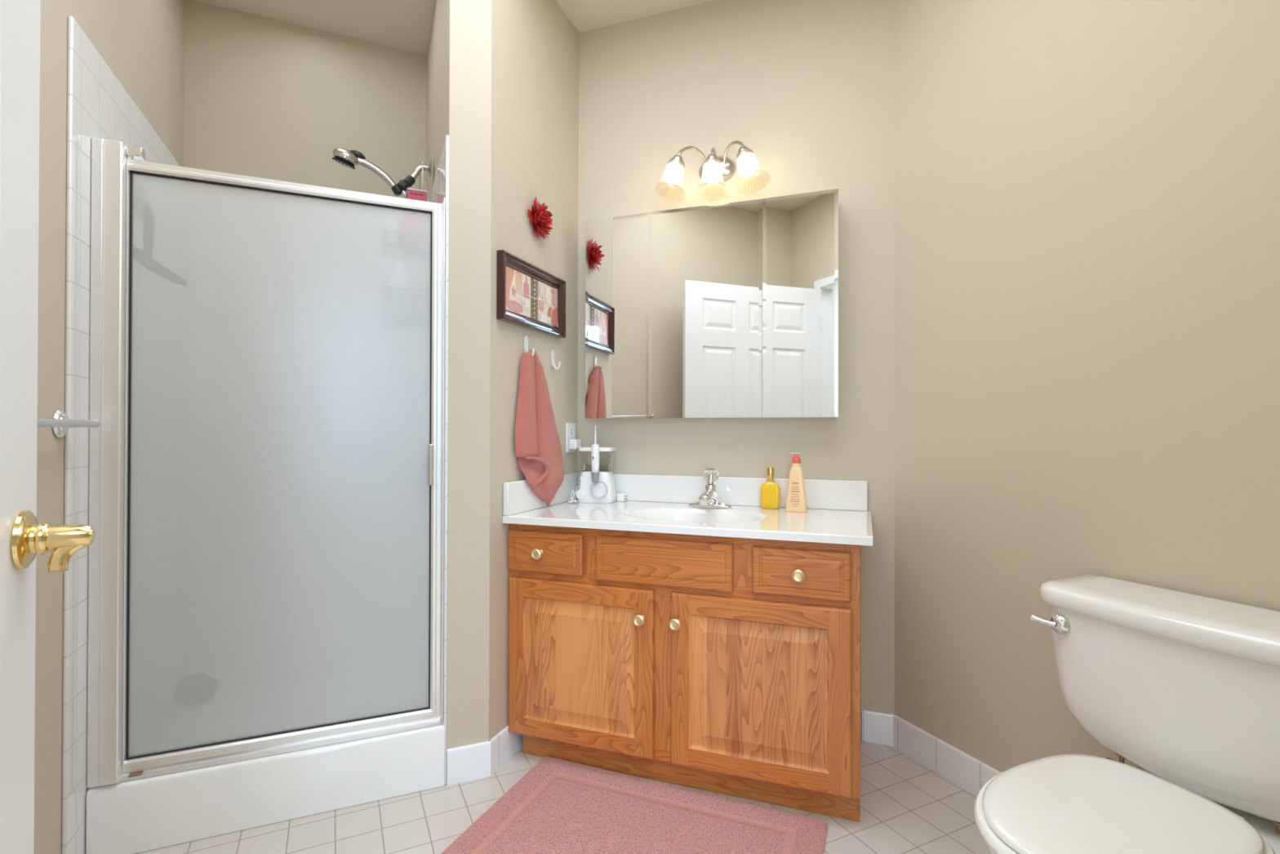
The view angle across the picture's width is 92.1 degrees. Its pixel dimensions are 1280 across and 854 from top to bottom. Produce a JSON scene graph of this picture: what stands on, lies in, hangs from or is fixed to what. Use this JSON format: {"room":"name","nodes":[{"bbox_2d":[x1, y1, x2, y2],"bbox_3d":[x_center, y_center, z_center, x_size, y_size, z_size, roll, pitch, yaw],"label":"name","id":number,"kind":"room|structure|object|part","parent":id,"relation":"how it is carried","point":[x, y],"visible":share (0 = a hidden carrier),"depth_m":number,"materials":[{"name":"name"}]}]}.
{"room":"bathroom","nodes":[
{"label":"bathroom","id":0,"kind":"room"},
{"bbox_2d":[33,0,184,853],"bbox_3d":[-1.212,-0.273,1.042,0.101,2.680,2.720,0,0,-24],"label":"wall","id":1,"kind":"structure","parent":0,"point":[141,42],"depth_m":1.39,"materials":[{"name":"paint"}]},
{"bbox_2d":[36,409,100,437],"bbox_3d":[-1.152,-0.009,1.122,0.075,0.064,0.684,0,0,-24],"label":"towel bar","id":2,"kind":"object","parent":1,"relation":"attached to","point":[60,423],"visible":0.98,"depth_m":1.35,"materials":[{"name":"silver metal"}]},
{"bbox_2d":[61,15,180,853],"bbox_3d":[-1.513,0.061,1.864,0.011,2.020,0.970,0,0,-24],"label":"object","id":3,"kind":"structure","parent":1,"relation":"attached to","point":[99,105],"depth_m":1.47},
{"bbox_2d":[183,0,426,198],"bbox_3d":[-1.389,-0.265,2.503,0.975,2.680,0.100,0,0,-24],"label":"wall","id":4,"kind":"structure","parent":0,"point":[266,98],"depth_m":2.46,"materials":[{"name":"paint"}]},
{"bbox_2d":[426,0,448,201],"bbox_3d":[-0.753,-0.265,2.334,0.055,2.680,0.920,0,0,-24],"label":"wall","id":5,"kind":"structure","parent":0,"point":[437,71],"depth_m":2.24,"materials":[{"name":"paint"}]},
{"bbox_2d":[332,147,431,198],"bbox_3d":[-0.938,-0.569,2.249,0.334,0.865,0.087,0,0,-24],"label":"shower","id":6,"kind":"object","parent":5,"relation":"attached to","point":[348,158],"visible":0.55,"depth_m":2.24,"materials":[{"name":"silver metal"}]},
{"bbox_3d":[-0.822,-0.947,2.307,0.080,0.072,0.021,0,0,-24],"label":"shower arm","id":7,"kind":"part","parent":6,"relation":"part of","materials":[{"name":"silver metal"}]},
{"bbox_2d":[418,161,428,201],"bbox_3d":[-0.838,-0.676,2.219,0.161,0.628,0.179,0,0,-24],"label":"shower caddy","id":8,"kind":"object","parent":6,"relation":"hanging from","point":[421,162],"visible":0.11,"depth_m":2.30,"materials":[{"name":"silver metal"}]},
{"bbox_2d":[406,187,426,201],"bbox_3d":[-0.819,-0.749,2.267,0.068,0.238,0.026,0,0,-24],"label":"carton","id":9,"kind":"object","parent":8,"relation":"in","point":[412,193],"visible":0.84,"depth_m":2.26,"materials":[{"name":"pink cardboard"}]},
{"bbox_2d":[429,134,448,783],"bbox_3d":[-0.755,0.097,2.253,0.011,1.955,0.864,0,0,-24],"label":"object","id":10,"kind":"structure","parent":5,"relation":"attached to","point":[440,190],"depth_m":1.86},
{"bbox_2d":[193,0,714,54],"bbox_3d":[1.090,-1.648,0.996,6.100,0.080,8.460,0,0,-24],"label":"ceiling","id":11,"kind":"structure","parent":0,"point":[405,24],"depth_m":2.40,"materials":[{"name":"paint"}]},
{"bbox_2d":[446,0,491,748],"bbox_3d":[-0.532,-0.267,1.940,0.145,2.680,0.100,0,0,-24],"label":"wall","id":12,"kind":"structure","parent":0,"point":[469,21],"depth_m":1.89,"materials":[{"name":"paint"}]},
{"bbox_2d":[446,740,490,785],"bbox_3d":[-0.521,1.021,1.879,0.129,0.104,0.009,0,0,-23],"label":"baseboard","id":13,"kind":"structure","parent":12,"relation":"attached to","point":[469,762],"depth_m":1.88,"materials":[{"name":"white tile"}]},
{"bbox_2d":[488,0,578,740],"bbox_3d":[-0.386,-0.265,2.220,0.059,2.680,0.626,0,0,20],"label":"wall","id":14,"kind":"structure","parent":0,"point":[535,44],"depth_m":2.11,"materials":[{"name":"paint"}]},
{"bbox_2d":[489,724,523,775],"bbox_3d":[-0.356,1.023,2.200,0.009,0.104,0.628,0,0,20],"label":"baseboard","id":15,"kind":"structure","parent":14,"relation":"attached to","point":[504,744],"depth_m":1.97,"materials":[{"name":"white tile"}]},
{"bbox_2d":[523,335,534,356],"bbox_3d":[-0.376,-0.274,2.107,0.035,0.075,0.027,0,0,20],"label":"wall hook","id":16,"kind":"object","parent":14,"relation":"attached to","point":[526,338],"visible":0.81,"depth_m":2.10,"materials":[{"name":"plastic"}]},
{"bbox_3d":[-0.389,-0.279,2.112,0.004,0.064,0.027,0,0,20],"label":"plate","id":17,"kind":"part","parent":16,"relation":"part of","materials":[{"name":"plastic"}]},
{"bbox_3d":[-0.376,-0.256,2.107,0.035,0.040,0.010,0,0,20],"label":"hook arm","id":18,"kind":"part","parent":16,"relation":"part of","materials":[{"name":"plastic"}]},
{"bbox_2d":[515,349,564,505],"bbox_3d":[-0.337,0.007,2.172,0.062,0.543,0.322,0,0,20],"label":"hand towel","id":19,"kind":"object","parent":16,"relation":"hanging from","point":[538,449],"visible":0.99,"depth_m":2.12,"materials":[{"name":"pink fabric"}]},
{"bbox_2d":[496,249,565,337],"bbox_3d":[-0.366,-0.447,2.147,0.026,0.217,0.432,0,0,20],"label":"framed picture","id":20,"kind":"object","parent":14,"relation":"attached to","point":[529,296],"visible":1,"depth_m":2.12,"materials":[{"name":"brown wood"}]},
{"bbox_2d":[506,266,557,326],"bbox_3d":[-0.374,-0.449,2.149,0.007,0.152,0.366,0,0,20],"label":"art print","id":21,"kind":"object","parent":20,"relation":"attached to","point":[531,295],"depth_m":2.14,"materials":[{"name":"multicoloured"}]},
{"bbox_2d":[527,196,552,239],"bbox_3d":[-0.342,-0.735,2.167,0.056,0.148,0.150,0,0,20],"label":"flower","id":22,"kind":"object","parent":14,"relation":"attached to","point":[540,220],"visible":1,"depth_m":2.16,"materials":[{"name":"red plant"}]},
{"bbox_2d":[550,349,560,369],"bbox_3d":[-0.310,-0.248,2.289,0.035,0.075,0.027,0,0,20],"label":"wall hook","id":23,"kind":"object","parent":14,"relation":"attached to","point":[552,357],"visible":1,"depth_m":2.29,"materials":[{"name":"plastic"}]},
{"bbox_3d":[-0.324,-0.254,2.294,0.004,0.064,0.027,0,0,20],"label":"plate","id":24,"kind":"part","parent":23,"relation":"part of","materials":[{"name":"plastic"}]},
{"bbox_3d":[-0.310,-0.231,2.289,0.035,0.040,0.010,0,0,20],"label":"hook arm","id":25,"kind":"part","parent":23,"relation":"part of","materials":[{"name":"plastic"}]},
{"bbox_2d":[565,422,575,452],"bbox_3d":[-0.272,0.042,2.433,0.009,0.116,0.074,0,0,20],"label":"wall outlet","id":26,"kind":"object","parent":14,"relation":"attached to","point":[570,427],"visible":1,"depth_m":2.42,"materials":[{"name":"white plastic"}]},
{"bbox_2d":[569,427,573,435],"bbox_3d":[-0.269,0.019,2.432,0.002,0.034,0.033,0,0,20],"label":"socket","id":27,"kind":"object","parent":26,"relation":"attached to","point":[571,429],"depth_m":2.43,"materials":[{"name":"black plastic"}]},
{"bbox_2d":[568,439,582,486],"bbox_3d":[-0.243,0.155,2.422,0.053,0.211,0.048,0,0,20],"label":"power adapter","id":28,"kind":"object","parent":26,"relation":"attached to","point":[573,443],"visible":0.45,"depth_m":2.41,"materials":[{"name":"white plastic"}]},
{"bbox_2d":[135,739,991,853],"bbox_3d":[-0.157,1.097,1.583,2.608,0.050,2.878,0,0,-26],"label":"floor","id":29,"kind":"structure","parent":0,"point":[907,806],"depth_m":1.68,"materials":[{"name":"tile"}]},
{"bbox_2d":[85,721,444,853],"bbox_3d":[-1.140,0.983,2.070,0.842,0.180,0.860,0,0,-24],"label":"shower tray","id":30,"kind":"object","parent":29,"relation":"on","point":[138,815],"visible":0.59,"depth_m":1.65,"materials":[{"name":"plastic"}]},
{"bbox_2d":[86,137,444,787],"bbox_3d":[-0.981,0.088,1.708,0.838,1.605,0.074,0,0,-24],"label":"shower door","id":31,"kind":"structure","parent":30,"relation":"on","point":[266,554],"depth_m":1.68,"materials":[{"name":"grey glass"}]},
{"bbox_3d":[-0.624,0.112,1.841,0.014,0.122,0.032,0,0,-24],"label":"finger pull","id":32,"kind":"part","parent":31,"relation":"part of","materials":[{"name":"silver metal"}]},
{"bbox_2d":[440,755,827,853],"bbox_3d":[-0.006,1.066,1.575,0.884,0.012,0.564,0,0,22],"label":"bath rug","id":33,"kind":"object","parent":29,"relation":"on","point":[559,806],"visible":1,"depth_m":1.66,"materials":[{"name":"fabric"}]},
{"bbox_2d":[508,523,861,822],"bbox_3d":[0.159,0.693,2.047,1.078,0.766,0.559,0,0,20],"label":"vanity cabinet","id":34,"kind":"object","parent":29,"relation":"on","point":[731,666],"visible":0.96,"depth_m":1.79,"materials":[{"name":"brown wood"}]},
{"bbox_3d":[-0.322,0.398,1.941,0.036,0.036,0.029,0,0,20],"label":"knob","id":35,"kind":"part","parent":34,"relation":"part of","materials":[{"name":"gold metal"}]},
{"bbox_3d":[-0.301,0.398,1.959,0.265,0.129,0.018,0,0,20],"label":"drawer","id":36,"kind":"part","parent":34,"relation":"part of","materials":[{"name":"brown wood"}]},
{"bbox_3d":[-0.193,0.735,1.913,0.386,0.392,0.010,0,0,20],"label":"raised panel","id":37,"kind":"part","parent":34,"relation":"part of","materials":[{"name":"brown wood"}]},
{"bbox_3d":[-0.191,0.735,1.917,0.494,0.500,0.018,0,0,20],"label":"cabinet door","id":38,"kind":"part","parent":34,"relation":"part of","materials":[{"name":"brown wood"}]},
{"bbox_3d":[0.000,0.569,1.824,0.036,0.036,0.029,0,0,20],"label":"knob","id":39,"kind":"part","parent":34,"relation":"part of","materials":[{"name":"gold metal"}]},
{"bbox_3d":[0.065,0.401,1.827,0.423,0.136,0.018,0,0,20],"label":"false drawer","id":40,"kind":"part","parent":34,"relation":"part of","materials":[{"name":"brown wood"}]},
{"bbox_3d":[0.103,0.569,1.787,0.036,0.036,0.029,0,0,20],"label":"knob","id":41,"kind":"part","parent":34,"relation":"part of","materials":[{"name":"gold metal"}]},
{"bbox_2d":[502,471,872,546],"bbox_3d":[0.176,0.303,2.049,1.110,0.247,0.555,0,0,20],"label":"countertop","id":42,"kind":"structure","parent":34,"relation":"on","point":[837,512],"depth_m":2.11,"materials":[{"name":"white stone"}]},
{"bbox_2d":[568,486,577,502],"bbox_3d":[-0.246,0.259,2.381,0.038,0.050,0.161,0,0,6],"label":"cable","id":43,"kind":"object","parent":42,"relation":"on","point":[571,500],"visible":0.9,"depth_m":2.35,"materials":[{"name":"white plastic"}]},
{"bbox_2d":[575,425,616,503],"bbox_3d":[-0.169,0.141,2.350,0.140,0.291,0.133,0,0,12],"label":"water flosser","id":44,"kind":"object","parent":42,"relation":"on","point":[597,483],"visible":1,"depth_m":2.32,"materials":[{"name":"white plastic"}]},
{"bbox_3d":[-0.167,0.119,2.302,0.031,0.110,0.031,0,0,12],"label":"handle","id":45,"kind":"part","parent":44,"relation":"part of","materials":[{"name":"white plastic"}]},
{"bbox_3d":[-0.165,0.084,2.369,0.132,0.014,0.096,0,0,12],"label":"reservoir lid","id":46,"kind":"part","parent":44,"relation":"part of","materials":[{"name":"white plastic"}]},
{"bbox_2d":[616,493,626,501],"bbox_3d":[-0.065,0.272,2.383,0.044,0.030,0.030,0,0,32],"label":"plug","id":47,"kind":"object","parent":42,"relation":"on","point":[620,496],"visible":1,"depth_m":2.37,"materials":[{"name":"white plastic"}]},
{"bbox_2d":[688,467,733,508],"bbox_3d":[0.239,0.216,2.167,0.156,0.140,0.140,0,0,20],"label":"faucet","id":48,"kind":"object","parent":42,"relation":"on","point":[708,498],"visible":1,"depth_m":2.18,"materials":[{"name":"silver metal"}]},
{"bbox_3d":[0.238,0.242,2.166,0.054,0.076,0.138,0,0,20],"label":"spout","id":49,"kind":"part","parent":48,"relation":"part of","materials":[{"name":"silver metal"}]},
{"bbox_3d":[0.253,0.175,2.207,0.054,0.057,0.054,0,0,42],"label":"clear knob","id":50,"kind":"part","parent":48,"relation":"part of","materials":[{"name":"white plastic"}]},
{"bbox_3d":[0.253,0.271,2.206,0.156,0.030,0.052,0,0,20],"label":"plate","id":51,"kind":"part","parent":48,"relation":"part of","materials":[{"name":"silver metal"}]},
{"bbox_2d":[760,466,780,509],"bbox_3d":[0.460,0.214,2.177,0.068,0.144,0.040,0,0,20],"label":"bottle","id":52,"kind":"object","parent":42,"relation":"on","point":[770,490],"visible":1,"depth_m":2.16,"materials":[{"name":"gold plastic"}]},
{"bbox_2d":[760,480,780,509],"bbox_3d":[0.460,0.239,2.177,0.068,0.096,0.040,0,0,20],"label":"liquid","id":53,"kind":"object","parent":52,"relation":"in","point":[770,490],"depth_m":2.16,"materials":[{"name":"yellow liquid"}]},
{"bbox_2d":[785,452,807,512],"bbox_3d":[0.532,0.187,2.098,0.072,0.199,0.042,0,0,20],"label":"lotion bottle","id":54,"kind":"object","parent":42,"relation":"on","point":[796,500],"visible":1,"depth_m":2.08,"materials":[{"name":"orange plastic"}]},
{"bbox_3d":[0.327,0.735,1.726,0.394,0.392,0.010,0,0,20],"label":"raised panel","id":55,"kind":"part","parent":34,"relation":"part of","materials":[{"name":"brown wood"}]},
{"bbox_3d":[0.328,0.736,1.729,0.502,0.500,0.018,0,0,20],"label":"cabinet door","id":56,"kind":"part","parent":34,"relation":"part of","materials":[{"name":"brown wood"}]},
{"bbox_3d":[0.429,0.401,1.670,0.036,0.036,0.029,0,0,20],"label":"knob","id":57,"kind":"part","parent":34,"relation":"part of","materials":[{"name":"gold metal"}]},
{"bbox_3d":[0.440,0.401,1.691,0.262,0.131,0.018,0,0,20],"label":"drawer","id":58,"kind":"part","parent":34,"relation":"part of","materials":[{"name":"brown wood"}]},
{"bbox_3d":[0.670,0.694,1.897,0.014,0.765,0.493,0,0,20],"label":"panel","id":59,"kind":"part","parent":34,"relation":"part of","materials":[{"name":"brown wood"}]},
{"bbox_2d":[973,574,1279,853],"bbox_3d":[0.892,0.715,1.124,0.700,0.715,0.564,0,0,-24],"label":"toilet","id":60,"kind":"object","parent":29,"relation":"on","point":[1184,688],"visible":1,"depth_m":1.13,"materials":[{"name":"ceramic"}]},
{"bbox_3d":[0.914,0.439,1.397,0.017,0.022,0.049,0,0,-40],"label":"flush lever","id":61,"kind":"part","parent":60,"relation":"part of","materials":[{"name":"silver metal"}]},
{"bbox_3d":[0.791,0.661,1.052,0.434,0.016,0.326,0,0,-24],"label":"seat lid","id":62,"kind":"part","parent":60,"relation":"part of","materials":[{"name":"plastic"}]},
{"bbox_3d":[0.789,0.679,1.052,0.454,0.016,0.354,0,0,-24],"label":"seat","id":63,"kind":"part","parent":60,"relation":"part of","materials":[{"name":"plastic"}]},
{"bbox_3d":[0.882,0.881,1.091,0.646,0.383,0.346,0,0,-24],"label":"bowl","id":64,"kind":"part","parent":60,"relation":"part of","materials":[{"name":"ceramic"}]},
{"bbox_3d":[1.106,0.382,1.220,0.234,0.047,0.564,0,0,-24],"label":"tank lid","id":65,"kind":"part","parent":60,"relation":"part of","materials":[{"name":"ceramic"}]},
{"bbox_3d":[1.109,0.551,1.220,0.206,0.295,0.532,0,0,-24],"label":"tank","id":66,"kind":"part","parent":60,"relation":"part of","materials":[{"name":"ceramic"}]},
{"bbox_2d":[577,0,894,739],"bbox_3d":[0.357,-0.262,2.347,1.350,2.680,0.120,0,0,20],"label":"wall","id":67,"kind":"structure","parent":0,"point":[807,86],"depth_m":2.24,"materials":[{"name":"paint"}]},
{"bbox_2d":[666,140,755,184],"bbox_3d":[0.259,-0.922,2.213,0.432,0.209,0.208,0,0,20],"label":"vanity light","id":68,"kind":"object","parent":67,"relation":"attached to","point":[715,169],"visible":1,"depth_m":2.21,"materials":[{"name":"white glass"}]},
{"bbox_3d":[0.119,-0.911,2.230,0.042,0.067,0.042,0,0,20],"label":"bulb","id":69,"kind":"part","parent":68,"relation":"part of","materials":[{"name":"white glass"}]},
{"bbox_3d":[0.199,-0.992,2.265,0.147,0.069,0.020,0,0,-33],"label":"arm","id":70,"kind":"part","parent":68,"relation":"part of","materials":[{"name":"silver metal"}]},
{"bbox_3d":[0.255,-0.893,2.180,0.042,0.067,0.042,0,0,20],"label":"bulb","id":71,"kind":"part","parent":68,"relation":"part of","materials":[{"name":"white glass"}]},
{"bbox_3d":[0.269,-0.985,2.242,0.012,0.055,0.120,0,0,14],"label":"arm","id":72,"kind":"part","parent":68,"relation":"part of","materials":[{"name":"silver metal"}]},
{"bbox_3d":[0.283,-0.961,2.297,0.140,0.104,0.034,0,0,20],"label":"plate","id":73,"kind":"part","parent":68,"relation":"part of","materials":[{"name":"silver metal"}]},
{"bbox_3d":[0.330,-0.989,2.217,0.020,0.063,0.151,0,0,-20],"label":"arm","id":74,"kind":"part","parent":68,"relation":"part of","materials":[{"name":"silver metal"}]},
{"bbox_3d":[0.375,-0.905,2.137,0.044,0.067,0.042,0,0,20],"label":"bulb","id":75,"kind":"part","parent":68,"relation":"part of","materials":[{"name":"white glass"}]},
{"bbox_2d":[585,188,838,417],"bbox_3d":[0.244,-0.414,2.266,0.926,0.762,0.111,0,0,20],"label":"mirror","id":76,"kind":"object","parent":67,"relation":"attached to","point":[729,309],"visible":1,"depth_m":2.20,"materials":[{"name":"white mirror"}]},
{"bbox_3d":[-0.086,-0.414,2.335,0.258,0.762,0.009,0,0,19],"label":"mirror door","id":77,"kind":"part","parent":76,"relation":"part of","materials":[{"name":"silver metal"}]},
{"bbox_3d":[0.231,-0.414,2.220,0.415,0.762,0.009,0,0,19],"label":"mirror door","id":78,"kind":"part","parent":76,"relation":"part of","materials":[{"name":"silver metal"}]},
{"bbox_3d":[0.545,-0.414,2.107,0.251,0.762,0.009,0,0,21],"label":"mirror door","id":79,"kind":"part","parent":76,"relation":"part of","materials":[{"name":"silver metal"}]},
{"bbox_2d":[579,472,867,511],"bbox_3d":[0.262,0.236,2.303,1.100,0.103,0.020,0,0,20],"label":"backsplash","id":80,"kind":"structure","parent":67,"relation":"attached to","point":[821,494],"depth_m":2.26,"materials":[{"name":"stone"}]},
{"bbox_2d":[862,709,893,746],"bbox_3d":[0.812,1.026,2.106,0.104,0.104,0.009,0,0,20],"label":"baseboard","id":81,"kind":"structure","parent":67,"relation":"attached to","point":[877,726],"depth_m":2.10,"materials":[{"name":"white tile"}]},
{"bbox_2d":[894,0,1279,772],"bbox_3d":[1.231,-0.265,1.413,0.120,2.680,1.650,0,0,-24],"label":"wall","id":82,"kind":"structure","parent":0,"point":[1087,192],"depth_m":1.58,"materials":[{"name":"paint"}]},
{"bbox_2d":[893,714,1000,795],"bbox_3d":[1.178,1.022,1.357,0.009,0.104,1.600,0,0,-24],"label":"baseboard","id":83,"kind":"structure","parent":82,"relation":"attached to","point":[966,771],"depth_m":1.91,"materials":[{"name":"white tile"}]},
{"bbox_3d":[0.064,-1.305,0.181,0.920,0.620,0.110,0,0,-24],"label":"wall","id":84,"kind":"structure","parent":0,"visible":0},
{"bbox_3d":[0.061,0.035,0.173,0.920,2.060,0.110,0,0,-24],"label":"lining","id":85,"kind":"object","parent":84,"relation":"attached to","visible":0},
{"bbox_2d":[0,0,95,853],"bbox_3d":[-0.552,0.044,0.436,0.103,2.018,0.862,0,0,-30],"label":"door","id":86,"kind":"structure","parent":85,"relation":"attached to","point":[21,536],"depth_m":0.74,"materials":[{"name":"white paint"}]},
{"bbox_3d":[-0.714,0.158,0.770,0.034,0.044,0.023,0,0,-30],"label":"lever blade","id":87,"kind":"part","parent":86,"relation":"part of","materials":[{"name":"gold metal"}]}
]}

